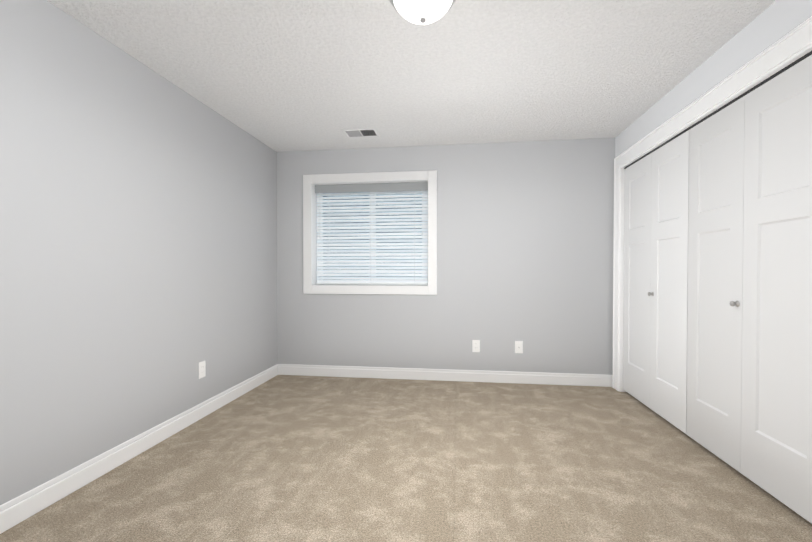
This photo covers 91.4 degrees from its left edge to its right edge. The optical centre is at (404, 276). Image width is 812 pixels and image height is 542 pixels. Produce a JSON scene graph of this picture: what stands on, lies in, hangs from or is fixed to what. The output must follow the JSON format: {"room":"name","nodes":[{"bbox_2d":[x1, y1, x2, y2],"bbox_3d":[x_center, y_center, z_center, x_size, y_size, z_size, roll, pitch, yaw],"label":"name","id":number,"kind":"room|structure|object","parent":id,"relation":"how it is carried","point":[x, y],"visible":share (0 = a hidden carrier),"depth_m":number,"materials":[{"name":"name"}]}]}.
{"room":"empty bedroom","nodes":[
{"label":"empty bedroom","id":0,"kind":"room"},
{"bbox_2d":[0,0,277,504],"bbox_3d":[-1.657,-0.109,1.965,0.120,2.290,4.850,0,1,8],"label":"wall","id":1,"kind":"structure","parent":0,"point":[138,241],"depth_m":2.12,"materials":[{"name":"grey paint"}]},
{"bbox_2d":[0,364,279,533],"bbox_3d":[-1.599,0.981,1.891,0.018,0.112,4.450,0,1,8],"label":"baseboard","id":2,"kind":"structure","parent":1,"relation":"attached to","point":[23,507],"depth_m":2.11,"materials":[{"name":"white wood"}]},
{"bbox_2d":[199,361,205,378],"bbox_3d":[-1.471,0.674,2.884,0.009,0.117,0.072,0,1,8],"label":"electrical outlet","id":3,"kind":"object","parent":1,"relation":"attached to","point":[202,369],"visible":1,"depth_m":2.88,"materials":[{"name":"white plastic"}]},
{"bbox_2d":[0,375,811,541],"bbox_3d":[0.335,1.090,1.712,4.140,0.100,4.850,0,1,8],"label":"floor","id":4,"kind":"structure","parent":0,"point":[288,458],"depth_m":2.05,"materials":[{"name":"carpet"}]},
{"bbox_2d":[47,0,775,151],"bbox_3d":[0.335,-1.310,1.679,4.140,0.120,4.850,0,1,8],"label":"ceiling","id":5,"kind":"structure","parent":0,"point":[289,75],"depth_m":2.31,"materials":[{"name":"white paint"}]},
{"bbox_2d":[341,128,380,137],"bbox_3d":[-0.382,-1.272,3.507,0.310,0.007,0.210,0,1,8],"label":"ceiling vent","id":6,"kind":"object","parent":5,"relation":"in","point":[361,133],"visible":1,"depth_m":3.50,"materials":[{"name":"white metal"}]},
{"bbox_2d":[389,0,455,24],"bbox_3d":[0.080,-1.169,1.696,0.342,0.163,0.342,0,1,8],"label":"flush-mount light","id":7,"kind":"object","parent":5,"relation":"attached to","point":[421,12],"visible":1,"depth_m":1.67,"materials":[{"name":"white glass"}]},
{"bbox_2d":[277,138,614,374],"bbox_3d":[0.388,-0.136,3.994,3.390,2.290,0.280,0,1,8],"label":"wall","id":8,"kind":"structure","parent":0,"point":[525,233],"depth_m":3.80,"materials":[{"name":"grey paint"}]},
{"bbox_2d":[303,170,436,294],"bbox_3d":[-0.342,-0.432,4.040,1.356,1.206,0.217,0,1,8],"label":"window","id":9,"kind":"structure","parent":8,"relation":"in","point":[430,176],"depth_m":3.97,"materials":[{"name":"white wood"}]},
{"bbox_2d":[315,182,427,284],"bbox_3d":[-0.341,-0.433,4.042,1.164,1.021,0.082,0,1,8],"label":"window blinds","id":10,"kind":"object","parent":9,"relation":"attached to","point":[379,188],"visible":0.88,"depth_m":4.04,"materials":[{"name":"white plastic"}]},
{"bbox_2d":[323,192,421,276],"bbox_3d":[-0.266,-0.599,4.597,1.995,2.600,0.712,0,1,8],"label":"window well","id":11,"kind":"object","parent":8,"relation":"attached to","point":[368,229],"depth_m":4.92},
{"bbox_2d":[280,364,612,386],"bbox_3d":[0.324,0.955,3.867,3.240,0.112,0.018,0,1,8],"label":"baseboard","id":12,"kind":"structure","parent":8,"relation":"attached to","point":[601,380],"depth_m":3.85,"materials":[{"name":"white wood"}]},
{"bbox_2d":[472,340,479,351],"bbox_3d":[0.691,0.666,3.820,0.072,0.117,0.009,0,1,8],"label":"electrical outlet","id":13,"kind":"object","parent":8,"relation":"attached to","point":[475,345],"visible":1,"depth_m":3.82,"materials":[{"name":"white plastic"}]},
{"bbox_2d":[515,341,522,352],"bbox_3d":[1.087,0.667,3.762,0.072,0.117,0.013,0,1,8],"label":"electrical outlet","id":14,"kind":"object","parent":8,"relation":"attached to","point":[518,346],"visible":1,"depth_m":3.76,"materials":[{"name":"white plastic"}]},
{"bbox_2d":[615,0,811,157],"bbox_3d":[1.684,-0.101,1.372,0.120,2.290,4.570,0,1,8],"label":"wall","id":15,"kind":"structure","parent":0,"point":[774,22],"depth_m":2.14,"materials":[{"name":"grey paint"}]},
{"bbox_2d":[623,153,651,406],"bbox_3d":[1.913,0.028,3.241,0.035,1.933,0.487,0,1,8],"label":"closet door","id":16,"kind":"structure","parent":15,"relation":"in","point":[637,283],"depth_m":3.23,"materials":[{"name":"white wood"}]},
{"bbox_2d":[649,130,688,433],"bbox_3d":[1.848,0.034,2.758,0.035,1.933,0.487,0,1,8],"label":"closet door","id":17,"kind":"structure","parent":15,"relation":"in","point":[669,269],"depth_m":2.73,"materials":[{"name":"white wood"}]},
{"bbox_2d":[612,16,811,391],"bbox_3d":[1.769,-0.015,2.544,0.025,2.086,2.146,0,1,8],"label":"trim","id":18,"kind":"structure","parent":15,"relation":"attached to","point":[789,46],"depth_m":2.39,"materials":[{"name":"white wood"}]},
{"bbox_2d":[686,96,744,472],"bbox_3d":[1.782,0.041,2.270,0.035,1.933,0.487,0,1,8],"label":"closet door","id":19,"kind":"structure","parent":15,"relation":"in","point":[715,259],"depth_m":2.24,"materials":[{"name":"white wood"}]},
{"bbox_2d":[730,301,739,306],"bbox_3d":[1.720,0.140,2.070,0.034,0.033,0.033,0,1,8],"label":"handle","id":20,"kind":"object","parent":19,"relation":"attached to","point":[735,303],"visible":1,"depth_m":2.06,"materials":[{"name":"grey metal"}]},
{"bbox_2d":[741,55,811,523],"bbox_3d":[1.717,0.047,1.787,0.035,1.933,0.487,0,1,8],"label":"closet door","id":21,"kind":"structure","parent":15,"relation":"in","point":[776,424],"depth_m":1.81,"materials":[{"name":"white wood"}]}
]}

